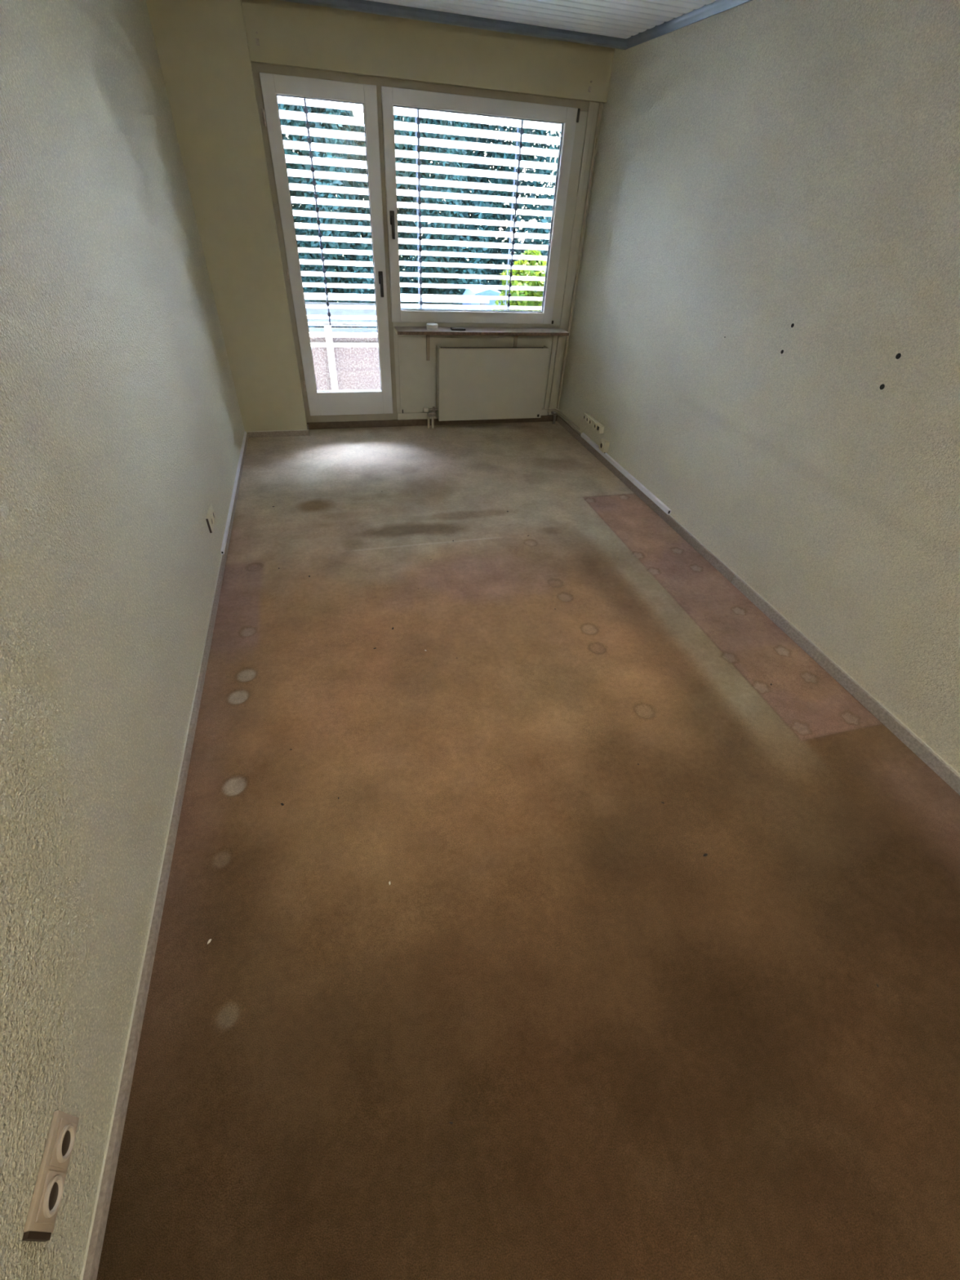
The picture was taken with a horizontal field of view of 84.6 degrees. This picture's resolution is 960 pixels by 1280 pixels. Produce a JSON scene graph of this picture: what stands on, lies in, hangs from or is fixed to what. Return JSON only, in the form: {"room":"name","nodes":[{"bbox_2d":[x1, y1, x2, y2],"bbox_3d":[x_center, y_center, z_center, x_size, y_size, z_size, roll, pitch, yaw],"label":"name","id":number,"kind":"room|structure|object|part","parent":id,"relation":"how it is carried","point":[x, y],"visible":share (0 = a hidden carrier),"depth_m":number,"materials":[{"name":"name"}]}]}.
{"room":"empty room","nodes":[
{"label":"empty room","id":0,"kind":"room"},
{"bbox_2d":[0,0,244,1279],"bbox_3d":[-1.242,-0.803,1.491,0.200,2.660,6.526,-7,42,-13],"label":"wall","id":1,"kind":"structure","parent":0,"point":[122,425],"depth_m":1.40,"materials":[{"name":"paint"}]},
{"bbox_2d":[22,1110,79,1241],"bbox_3d":[-0.772,0.970,0.961,0.018,0.088,0.166,-7,42,-13],"label":"wall socket","id":2,"kind":"object","parent":1,"relation":"attached to","point":[47,1193],"visible":1,"depth_m":0.94,"materials":[{"name":"beige plastic"}]},
{"bbox_2d":[80,433,248,1279],"bbox_3d":[-1.145,0.247,2.136,0.016,0.038,6.078,-7,42,-13],"label":"baseboard","id":3,"kind":"structure","parent":1,"relation":"attached to","point":[91,1260],"depth_m":1.37,"materials":[{"name":"plastic"}]},
{"bbox_2d":[205,504,215,533],"bbox_3d":[-1.411,-0.638,2.776,0.017,0.084,0.164,-7,42,-13],"label":"wall socket","id":4,"kind":"object","parent":1,"relation":"attached to","point":[211,517],"visible":1,"depth_m":2.75,"materials":[{"name":"beige plastic"}]},
{"bbox_2d":[220,431,246,554],"bbox_3d":[-1.670,-1.087,3.617,0.014,0.019,1.900,-7,42,-13],"label":"baseboard","id":5,"kind":"structure","parent":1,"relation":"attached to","point":[229,514],"depth_m":3.40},
{"bbox_2d":[145,0,614,433],"bbox_3d":[-0.560,-2.928,4.047,2.816,2.660,0.448,-7,42,-13],"label":"wall","id":6,"kind":"structure","parent":0,"point":[206,50],"depth_m":3.39,"materials":[{"name":"paint"}]},
{"bbox_2d":[251,62,397,422],"bbox_3d":[-1.057,-2.723,3.949,0.780,2.111,0.138,-7,42,-13],"label":"door","id":7,"kind":"structure","parent":6,"relation":"in","point":[271,81],"depth_m":3.74,"materials":[{"name":"white wood"}]},
{"bbox_3d":[-0.753,-2.749,4.006,0.032,0.080,0.012,-7,42,-13],"label":"handle plate","id":8,"kind":"part","parent":7,"relation":"part of","materials":[{"name":"metal"}]},
{"bbox_3d":[-0.749,-2.693,4.021,0.022,0.135,0.048,-7,42,-13],"label":"lever","id":9,"kind":"part","parent":7,"relation":"part of","materials":[{"name":"black metal"}]},
{"bbox_2d":[276,95,377,325],"bbox_3d":[-1.107,-2.849,4.059,0.665,2.065,0.113,-7,42,-13],"label":"blind","id":10,"kind":"object","parent":6,"relation":"attached to","point":[286,114],"visible":0.7,"depth_m":3.77,"materials":[{"name":"metal"}]},
{"bbox_3d":[-1.178,-3.057,3.846,0.011,1.320,0.098,-7,42,-13],"label":"ladder cord","id":11,"kind":"part","parent":10,"relation":"part of","materials":[{"name":"grey fabric"}]},
{"bbox_3d":[-1.126,-2.569,4.292,0.625,0.014,0.060,-7,42,-13],"label":"rail","id":12,"kind":"part","parent":10,"relation":"part of","materials":[{"name":"metal"}]},
{"bbox_2d":[247,414,557,437],"bbox_3d":[-0.585,-1.916,4.714,2.782,0.055,0.172,-7,42,-13],"label":"baseboard","id":13,"kind":"structure","parent":6,"relation":"attached to","point":[393,423],"depth_m":4.69,"materials":[{"name":"plastic"}]},
{"bbox_2d":[279,0,627,49],"bbox_3d":[-0.415,-3.628,3.044,2.816,0.051,0.066,-7,42,-13],"label":"trim","id":14,"kind":"structure","parent":6,"relation":"attached to","point":[361,6],"depth_m":3.11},
{"bbox_2d":[393,326,568,360],"bbox_3d":[0.018,-2.457,4.424,1.446,0.258,0.216,-7,42,-13],"label":"windowsill","id":15,"kind":"structure","parent":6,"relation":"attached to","point":[516,331],"depth_m":4.32,"materials":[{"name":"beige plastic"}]},
{"bbox_2d":[426,322,438,330],"bbox_3d":[-0.381,-2.501,4.212,0.092,0.041,0.092,-7,42,-13],"label":"round tin","id":16,"kind":"object","parent":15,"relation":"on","point":[430,326],"visible":1,"depth_m":4.19,"materials":[{"name":"white plastic"}]},
{"bbox_2d":[450,327,466,330],"bbox_3d":[-0.177,-2.509,4.257,0.117,0.018,0.050,-7,42,-13],"label":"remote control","id":17,"kind":"object","parent":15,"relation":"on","point":[451,328],"visible":1,"depth_m":4.24,"materials":[{"name":"plastic"}]},
{"bbox_2d":[423,345,549,428],"bbox_3d":[0.039,-2.235,4.678,1.098,0.657,0.145,-7,42,-13],"label":"radiator","id":18,"kind":"object","parent":6,"relation":"attached to","point":[473,383],"visible":1,"depth_m":4.60,"materials":[{"name":"metal"}]},
{"bbox_3d":[-0.476,-2.028,4.654,0.041,0.038,0.038,-7,42,-13],"label":"thermostat knob","id":19,"kind":"part","parent":18,"relation":"part of","materials":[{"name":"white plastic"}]},
{"bbox_2d":[381,77,595,414],"bbox_3d":[0.028,-2.866,4.204,1.483,2.106,0.138,-7,42,-13],"label":"window","id":20,"kind":"structure","parent":6,"relation":"in","point":[575,117],"depth_m":3.86,"materials":[{"name":"white wood"}]},
{"bbox_3d":[-0.631,-3.037,3.797,0.032,0.080,0.012,-7,42,-13],"label":"handle plate","id":21,"kind":"part","parent":20,"relation":"part of","materials":[{"name":"brown metal"}]},
{"bbox_3d":[-0.628,-2.980,3.812,0.022,0.135,0.048,-7,42,-13],"label":"lever","id":22,"kind":"part","parent":20,"relation":"part of","materials":[{"name":"black metal"}]},
{"bbox_2d":[393,106,561,311],"bbox_3d":[-0.042,-3.270,4.063,1.330,1.315,0.113,-7,42,-13],"label":"blind","id":23,"kind":"object","parent":20,"relation":"attached to","point":[415,126],"visible":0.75,"depth_m":4.00,"materials":[{"name":"metal"}]},
{"bbox_3d":[-0.462,-3.185,3.985,0.011,1.229,0.098,-7,42,-13],"label":"ladder cord","id":24,"kind":"part","parent":23,"relation":"part of","materials":[{"name":"grey fabric"}]},
{"bbox_3d":[0.259,-3.279,4.156,0.011,1.229,0.098,-7,42,-13],"label":"ladder cord","id":25,"kind":"part","parent":23,"relation":"part of","materials":[{"name":"grey fabric"}]},
{"bbox_3d":[-0.017,-3.141,3.969,1.360,1.311,0.066,-7,42,-13],"label":"sash","id":26,"kind":"part","parent":20,"relation":"part of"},
{"bbox_3d":[0.059,-3.667,3.559,1.435,0.049,0.072,-7,42,-13],"label":"head frame","id":27,"kind":"part","parent":20,"relation":"part of","materials":[{"name":"white wood"}]},
{"bbox_2d":[556,102,602,408],"bbox_3d":[0.790,-2.977,4.350,0.020,2.046,0.020,-7,42,-13],"label":"riser pipe","id":28,"kind":"object","parent":6,"relation":"attached to","point":[600,103],"visible":1,"depth_m":4.19,"materials":[{"name":"beige metal"}]},
{"bbox_2d":[96,421,959,1279],"bbox_3d":[0.184,0.034,2.531,2.836,0.012,6.246,-7,42,-13],"label":"floor","id":29,"kind":"structure","parent":0,"point":[647,1055],"depth_m":1.57,"materials":[{"name":"carpet"}]},
{"bbox_2d":[546,408,581,435],"bbox_3d":[0.767,-1.973,4.840,0.121,0.124,0.566,-7,42,-13],"label":"pipes","id":30,"kind":"object","parent":29,"relation":"on","point":[554,413],"visible":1,"depth_m":4.96,"materials":[{"name":"metal"}]},
{"bbox_2d":[366,0,715,39],"bbox_3d":[0.325,-1.848,0.895,3.016,0.132,6.261,-7,42,-13],"label":"ceiling","id":31,"kind":"structure","parent":0,"point":[621,19],"depth_m":2.94,"materials":[{"name":"white wood"}]},
{"bbox_3d":[-0.371,-3.534,2.911,2.816,0.016,0.097,-7,42,-13],"label":"panel","id":32,"kind":"part","parent":31,"relation":"part of","materials":[{"name":"white wood"}]},
{"bbox_3d":[-0.346,-3.471,2.838,2.816,0.016,0.097,-7,42,-13],"label":"panel","id":33,"kind":"part","parent":31,"relation":"part of","materials":[{"name":"white wood"}]},
{"bbox_3d":[-0.320,-3.407,2.765,2.816,0.016,0.097,-7,42,-13],"label":"panel","id":34,"kind":"part","parent":31,"relation":"part of","materials":[{"name":"white wood"}]},
{"bbox_3d":[-0.295,-3.344,2.692,2.816,0.016,0.097,-7,42,-13],"label":"panel","id":35,"kind":"part","parent":31,"relation":"part of","materials":[{"name":"white wood"}]},
{"bbox_3d":[-0.269,-3.280,2.620,2.816,0.016,0.097,-7,42,-13],"label":"panel","id":36,"kind":"part","parent":31,"relation":"part of","materials":[{"name":"white wood"}]},
{"bbox_3d":[-0.244,-3.216,2.547,2.816,0.016,0.097,-7,42,-13],"label":"panel","id":37,"kind":"part","parent":31,"relation":"part of","materials":[{"name":"white wood"}]},
{"bbox_3d":[-0.218,-3.152,2.474,2.816,0.016,0.097,-7,42,-13],"label":"panel","id":38,"kind":"part","parent":31,"relation":"part of","materials":[{"name":"white wood"}]},
{"bbox_3d":[-0.193,-3.089,2.401,2.816,0.016,0.097,-7,42,-13],"label":"panel","id":39,"kind":"part","parent":31,"relation":"part of","materials":[{"name":"white wood"}]},
{"bbox_3d":[-0.167,-3.025,2.329,2.816,0.016,0.097,-7,42,-13],"label":"panel","id":40,"kind":"part","parent":31,"relation":"part of","materials":[{"name":"white wood"}]},
{"bbox_2d":[558,0,959,773],"bbox_3d":[1.669,-1.182,2.179,0.202,2.660,6.526,-7,42,-13],"label":"wall","id":41,"kind":"structure","parent":0,"point":[764,336],"depth_m":2.41,"materials":[{"name":"paint"}]},
{"bbox_2d":[582,412,604,433],"bbox_3d":[0.940,-1.808,4.395,0.042,0.057,0.350,-7,42,-13],"label":"strip","id":42,"kind":"object","parent":41,"relation":"attached to","point":[593,423],"visible":1,"depth_m":4.36,"materials":[{"name":"beige plastic"}]},
{"bbox_2d":[599,438,609,453],"bbox_3d":[0.998,-1.565,4.260,0.052,0.094,0.085,-7,42,-13],"label":"socket","id":43,"kind":"object","parent":41,"relation":"attached to","point":[604,443],"visible":1,"depth_m":4.24,"materials":[{"name":"beige plastic"}]},
{"bbox_2d":[580,432,671,514],"bbox_3d":[1.084,-1.331,4.090,0.022,0.030,1.485,-7,42,-13],"label":"duct","id":44,"kind":"object","parent":41,"relation":"attached to","point":[666,509],"visible":1,"depth_m":3.96,"materials":[{"name":"grey plastic"}]},
{"bbox_2d":[625,0,752,48],"bbox_3d":[1.692,-1.887,1.181,0.036,0.039,5.960,-7,42,-13],"label":"trim","id":45,"kind":"structure","parent":41,"relation":"attached to","point":[717,6],"depth_m":2.85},
{"bbox_2d":[556,414,959,795],"bbox_3d":[1.540,-0.161,2.821,0.014,0.060,6.226,-7,42,-13],"label":"baseboard","id":46,"kind":"structure","parent":41,"relation":"attached to","point":[935,762],"depth_m":2.60,"materials":[{"name":"plastic"}]},
{"bbox_3d":[-0.248,-2.348,5.640,7.000,0.150,0.974,-7,42,-13],"label":"floor","id":47,"kind":"structure","parent":0,"visible":0},
{"bbox_2d":[309,325,380,390],"bbox_3d":[-0.307,-2.897,5.586,7.000,0.750,0.076,-7,42,-13],"label":"balcony railing","id":48,"kind":"object","parent":47,"relation":"on","point":[343,361],"visible":0.03,"depth_m":5.32,"materials":[{"name":"white glass"}]},
{"bbox_3d":[-1.815,-2.696,5.279,0.656,0.598,0.010,-7,42,-13],"label":"frosted panel","id":49,"kind":"part","parent":48,"relation":"part of","materials":[{"name":"white glass"}]},
{"bbox_3d":[-1.479,-2.731,5.293,0.060,0.750,0.035,-7,42,-13],"label":"post","id":50,"kind":"part","parent":48,"relation":"part of","materials":[{"name":"white metal"}]},
{"bbox_3d":[-0.296,-3.123,5.415,7.000,0.035,0.040,-7,42,-13],"label":"handrail","id":51,"kind":"part","parent":48,"relation":"part of","materials":[{"name":"white metal"}]},
{"bbox_3d":[-0.299,-3.055,5.467,7.000,0.035,0.030,-7,42,-13],"label":"rail","id":52,"kind":"part","parent":48,"relation":"part of","materials":[{"name":"white metal"}]},
{"bbox_3d":[-0.847,-2.822,5.508,1.331,0.598,0.010,-7,42,-13],"label":"frosted panel","id":53,"kind":"part","parent":48,"relation":"part of","materials":[{"name":"white glass"}]},
{"label":"outside","id":54,"kind":"structure","parent":0,"visible":0},
{"bbox_3d":[-3.749,-13.164,18.883,34.000,0.100,33.840,-7,42,-13],"label":"ground","id":55,"kind":"structure","parent":54,"visible":0},
{"bbox_2d":[304,293,488,333],"bbox_3d":[-2.820,-3.833,6.941,6.000,1.250,0.120,-7,42,-13],"label":"fence","id":56,"kind":"object","parent":55,"relation":"on","point":[482,302],"visible":0.08,"depth_m":6.95,"materials":[{"name":"painted wood"}]},
{"bbox_2d":[278,102,560,328],"bbox_3d":[-2.981,-7.413,8.274,11.338,5.099,1.918,-7,42,-13],"label":"trees","id":57,"kind":"object","parent":55,"relation":"on","point":[312,244],"visible":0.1,"depth_m":8.80,"materials":[{"name":"green plant"}]},
{"bbox_2d":[462,284,506,310],"bbox_3d":[0.076,-5.375,9.065,0.650,1.160,0.600,-7,42,-13],"label":"tarpaulin","id":58,"kind":"object","parent":55,"relation":"on","point":[468,291],"visible":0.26,"depth_m":8.56,"materials":[{"name":"blue plastic"}]},
{"bbox_2d":[491,249,546,311],"bbox_3d":[0.707,-4.824,8.012,1.253,1.836,1.313,-7,42,-13],"label":"leafy bush","id":59,"kind":"object","parent":55,"relation":"on","point":[530,252],"visible":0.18,"depth_m":7.47,"materials":[{"name":"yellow plant"}]}
]}

